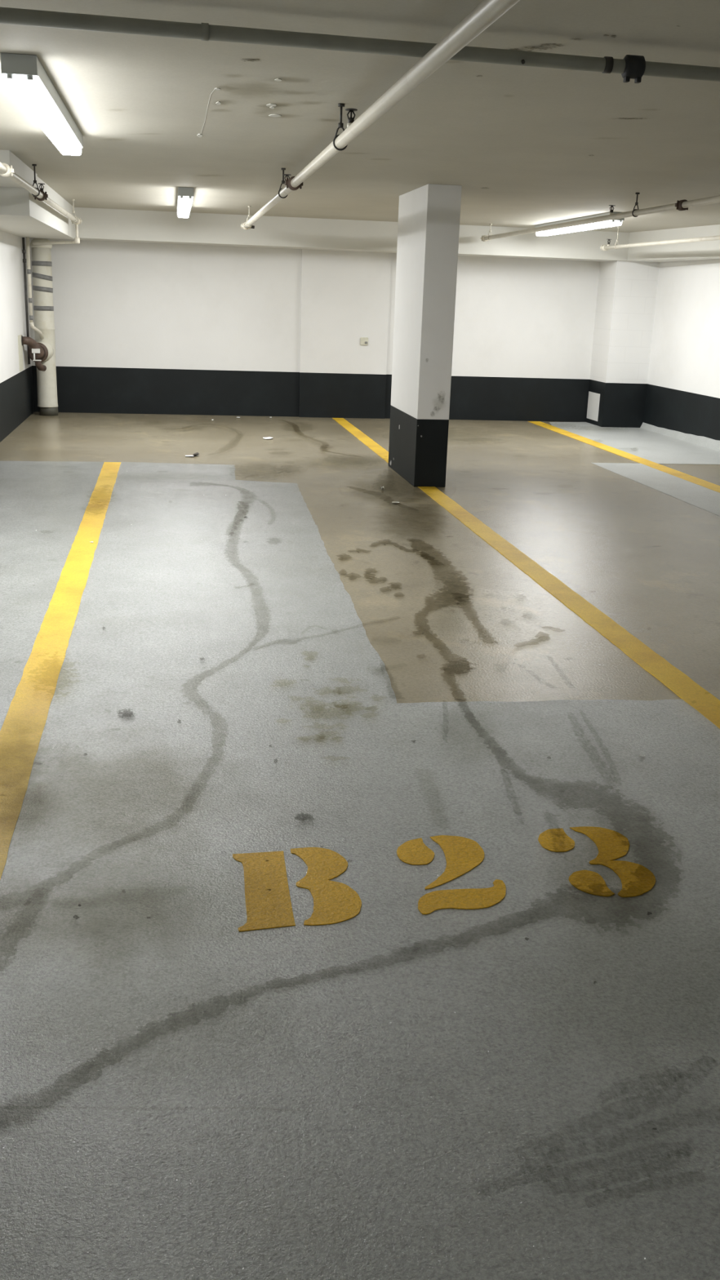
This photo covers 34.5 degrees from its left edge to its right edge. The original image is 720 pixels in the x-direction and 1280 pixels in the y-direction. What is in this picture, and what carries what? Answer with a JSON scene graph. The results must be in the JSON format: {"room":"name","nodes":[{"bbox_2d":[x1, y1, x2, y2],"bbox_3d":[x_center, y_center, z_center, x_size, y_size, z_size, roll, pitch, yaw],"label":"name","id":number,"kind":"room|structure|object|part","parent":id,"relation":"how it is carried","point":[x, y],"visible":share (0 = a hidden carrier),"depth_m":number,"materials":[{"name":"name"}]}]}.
{"room":"parking garage","nodes":[
{"label":"parking garage","id":0,"kind":"room"},
{"bbox_2d":[0,230,34,442],"bbox_3d":[-2.360,-0.785,3.520,0.212,2.340,21.834,-1,17,-9],"label":"wall","id":1,"kind":"structure","parent":0,"point":[16,388],"depth_m":12.38,"materials":[{"name":"white paint"}]},
{"bbox_2d":[22,237,30,364],"bbox_3d":[-3.839,-3.890,13.340,0.037,1.400,0.038,-1,17,-9],"label":"conduit","id":2,"kind":"object","parent":1,"relation":"attached to","point":[24,251],"visible":1,"depth_m":13.29,"materials":[{"name":"metal"}]},
{"bbox_2d":[29,238,599,422],"bbox_3d":[-0.208,-3.986,14.551,8.005,2.340,0.200,-1,17,-9],"label":"wall","id":3,"kind":"structure","parent":0,"point":[140,327],"depth_m":14.35,"materials":[{"name":"white paint"}]},
{"bbox_2d":[29,207,649,262],"bbox_3d":[-0.109,-4.830,13.862,7.605,0.324,0.651,-1,17,-9],"label":"beam","id":4,"kind":"structure","parent":3,"relation":"attached to","point":[96,224],"depth_m":13.49,"materials":[{"name":"paint"}]},
{"bbox_2d":[298,248,391,418],"bbox_3d":[-0.198,-3.796,14.482,1.100,2.016,0.042,-1,17,-9],"label":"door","id":5,"kind":"structure","parent":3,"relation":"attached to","point":[344,300],"depth_m":14.45,"materials":[{"name":"white paint"}]},
{"bbox_2d":[360,337,368,345],"bbox_3d":[0.054,-3.737,14.506,0.095,0.095,0.030,-1,17,-9],"label":"wall box","id":6,"kind":"object","parent":5,"relation":"attached to","point":[364,340],"visible":1,"depth_m":14.50,"materials":[{"name":"beige paint"}]},
{"bbox_2d":[0,412,719,1279],"bbox_3d":[1.913,0.313,4.654,8.983,0.179,22.034,-1,17,-9],"label":"floor","id":7,"kind":"structure","parent":0,"point":[392,1090],"depth_m":3.19,"materials":[{"name":"grey concrete"}]},
{"bbox_2d":[22,238,57,416],"bbox_3d":[-3.700,-3.583,13.375,0.254,2.000,0.769,1,17,-2],"label":"riser pipe","id":8,"kind":"object","parent":7,"relation":"on","point":[42,352],"visible":0.97,"depth_m":13.47,"materials":[{"name":"white metal"}]},
{"bbox_2d":[26,236,44,339],"bbox_3d":[-3.697,-3.996,13.218,0.064,1.118,0.326,4,17,6],"label":"riser pipe","id":9,"kind":"object","parent":8,"relation":"attached to","point":[38,331],"visible":1,"depth_m":13.08,"materials":[{"name":"white metal"}]},
{"bbox_2d":[0,462,120,879],"bbox_3d":[-1.159,0.359,3.917,0.150,0.004,13.560,-1,17,-9],"label":"parking line","id":10,"kind":"object","parent":7,"relation":"on","point":[21,731],"visible":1,"depth_m":4.66,"materials":[{"name":"yellow paint"}]},
{"bbox_2d":[117,709,134,719],"bbox_3d":[-0.852,0.267,4.227,0.086,0.001,0.141,-1,17,-9],"label":"stain","id":11,"kind":"object","parent":7,"relation":"on","point":[125,711],"depth_m":4.23,"materials":[{"name":"grey concrete"}]},
{"bbox_2d":[232,847,361,931],"bbox_3d":[-0.171,0.648,3.058,0.322,0.003,0.428,-1,17,-9],"label":"painted letter","id":12,"kind":"object","parent":7,"relation":"on","point":[334,902],"visible":1,"depth_m":3.04,"materials":[{"name":"yellow paint"}]},
{"bbox_2d":[294,813,311,820],"bbox_3d":[-0.166,0.525,3.439,0.079,0.001,0.081,-1,17,-9],"label":"stain","id":13,"kind":"object","parent":7,"relation":"on","point":[301,816],"depth_m":3.44,"materials":[{"name":"grey concrete"}]},
{"bbox_2d":[388,183,462,487],"bbox_3d":[0.523,-2.561,9.839,0.268,2.340,1.208,-1,17,-9],"label":"concrete column","id":14,"kind":"structure","parent":7,"relation":"on","point":[429,214],"depth_m":9.42,"materials":[{"name":"white paint"}]},
{"bbox_2d":[396,835,506,914],"bbox_3d":[0.247,0.631,3.163,0.258,0.003,0.435,-1,17,-9],"label":"painted digit","id":15,"kind":"object","parent":7,"relation":"on","point":[462,855],"visible":1,"depth_m":3.16,"materials":[{"name":"yellow paint"}]},
{"bbox_2d":[332,417,719,728],"bbox_3d":[1.085,-0.272,6.309,0.149,0.004,17.754,-1,17,-9],"label":"parking line","id":16,"kind":"object","parent":7,"relation":"on","point":[677,682],"visible":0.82,"depth_m":5.89,"materials":[{"name":"yellow paint"}]},
{"bbox_2d":[537,826,655,897],"bbox_3d":[0.670,0.618,3.258,0.267,0.003,0.419,-1,17,-9],"label":"painted digit","id":17,"kind":"object","parent":7,"relation":"on","point":[636,879],"visible":1,"depth_m":3.24,"materials":[{"name":"yellow paint"}]},
{"bbox_2d":[586,260,659,427],"bbox_3d":[3.331,-3.760,14.778,0.548,2.016,0.591,-1,17,-9],"label":"pilaster","id":18,"kind":"object","parent":7,"relation":"on","point":[626,295],"visible":1,"depth_m":14.54,"materials":[{"name":"white paint"}]},
{"bbox_2d":[586,391,599,421],"bbox_3d":[3.021,-3.027,15.017,0.008,0.345,0.405,-1,17,-9],"label":"access panel","id":19,"kind":"object","parent":18,"relation":"attached to","point":[593,399],"visible":1,"depth_m":15.01,"materials":[{"name":"white metal"}]},
{"bbox_2d":[528,421,719,493],"bbox_3d":[3.254,-1.023,9.094,0.179,0.004,12.784,-1,17,-9],"label":"parking line","id":20,"kind":"object","parent":7,"relation":"on","point":[697,481],"visible":1,"depth_m":11.82,"materials":[{"name":"yellow paint"}]},
{"bbox_2d":[0,0,719,232],"bbox_3d":[1.515,-2.075,3.866,8.005,0.203,22.034,-1,17,-9],"label":"ceiling","id":21,"kind":"structure","parent":0,"point":[155,116],"depth_m":5.56,"materials":[{"name":"paint"}]},
{"bbox_2d":[0,149,37,187],"bbox_3d":[-2.757,-3.402,8.418,0.629,0.140,1.680,-1,17,-9],"label":"beam","id":22,"kind":"structure","parent":21,"relation":"attached to","point":[21,169],"depth_m":8.24,"materials":[{"name":"paint"}]},
{"bbox_2d":[0,177,75,239],"bbox_3d":[-3.171,-4.052,10.905,0.609,0.340,4.443,-1,17,-9],"label":"beam","id":23,"kind":"structure","parent":21,"relation":"attached to","point":[21,215],"depth_m":10.09,"materials":[{"name":"paint"}]},
{"bbox_2d":[0,162,81,244],"bbox_3d":[-1.733,-1.617,3.029,0.590,0.424,20.788,-1,17,-9],"label":"pipe","id":24,"kind":"object","parent":21,"relation":"hanging from","point":[6,171],"visible":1,"depth_m":8.86,"materials":[{"name":"white metal"}]},
{"bbox_3d":[-2.388,-3.427,8.513,0.030,0.121,0.032,-1,17,-9],"label":"hanger rod","id":25,"kind":"part","parent":24,"relation":"part of","materials":[{"name":"metal"}]},
{"bbox_2d":[0,53,83,155],"bbox_3d":[-1.495,-2.536,5.609,0.134,0.116,2.469,-1,17,-9],"label":"fitting","id":26,"kind":"object","parent":21,"relation":"attached to","point":[25,77],"visible":1,"depth_m":4.91,"materials":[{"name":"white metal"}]},
{"bbox_2d":[177,186,193,217],"bbox_3d":[-1.688,-4.188,11.147,0.134,0.116,2.469,-1,17,-9],"label":"fitting","id":27,"kind":"object","parent":21,"relation":"attached to","point":[185,195],"visible":1,"depth_m":10.05,"materials":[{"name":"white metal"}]},
{"bbox_2d":[0,6,719,83],"bbox_3d":[1.369,-1.937,4.004,7.348,0.084,0.075,-2,17,-12],"label":"drain pipe","id":28,"kind":"object","parent":21,"relation":"attached to","point":[633,67],"visible":1,"depth_m":3.68,"materials":[{"name":"grey metal"}]},
{"bbox_2d":[240,0,519,230],"bbox_3d":[0.275,-1.645,2.978,0.149,0.206,20.090,-1,17,-9],"label":"pipe","id":29,"kind":"object","parent":21,"relation":"hanging from","point":[487,11],"visible":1,"depth_m":3.83,"materials":[{"name":"white metal"}]},
{"bbox_3d":[-0.540,-3.276,8.173,0.030,0.093,0.032,-1,17,-9],"label":"hanger rod","id":30,"kind":"part","parent":29,"relation":"part of","materials":[{"name":"metal"}]},
{"bbox_3d":[-0.087,-2.416,5.335,0.030,0.093,0.032,-1,17,-9],"label":"hanger rod","id":31,"kind":"part","parent":29,"relation":"part of","materials":[{"name":"metal"}]},
{"bbox_2d":[534,212,624,235],"bbox_3d":[2.260,-4.359,12.193,0.134,0.116,2.469,-1,17,-9],"label":"fitting","id":32,"kind":"object","parent":21,"relation":"attached to","point":[617,222],"visible":0.61,"depth_m":11.89,"materials":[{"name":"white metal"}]},
{"bbox_2d":[480,192,719,241],"bbox_3d":[2.977,-1.790,3.755,0.112,0.186,20.811,-1,17,-9],"label":"pipe","id":33,"kind":"object","parent":21,"relation":"hanging from","point":[682,205],"visible":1,"depth_m":9.39,"materials":[{"name":"white metal"}]},
{"bbox_2d":[600,226,719,250],"bbox_3d":[4.623,-1.738,3.875,0.100,0.244,20.505,-1,17,-10],"label":"pipe","id":34,"kind":"object","parent":21,"relation":"hanging from","point":[604,247],"visible":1,"depth_m":12.11,"materials":[{"name":"white metal"}]},
{"bbox_2d":[643,258,719,440],"bbox_3d":[5.341,-0.877,4.746,0.200,2.340,21.834,-1,17,-9],"label":"wall","id":35,"kind":"structure","parent":0,"point":[682,394],"depth_m":13.52,"materials":[{"name":"white paint"}]},
{"bbox_2d":[626,224,719,262],"bbox_3d":[5.109,-1.746,4.101,0.441,0.324,21.183,-1,17,-9],"label":"beam","id":36,"kind":"structure","parent":35,"relation":"attached to","point":[706,250],"depth_m":13.03,"materials":[{"name":"paint"}]},
{"bbox_2d":[640,422,719,451],"bbox_3d":[4.392,-1.300,9.965,0.045,0.110,10.240,-1,17,-9],"label":"baseboard","id":37,"kind":"structure","parent":35,"relation":"attached to","point":[702,441],"depth_m":13.50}
]}

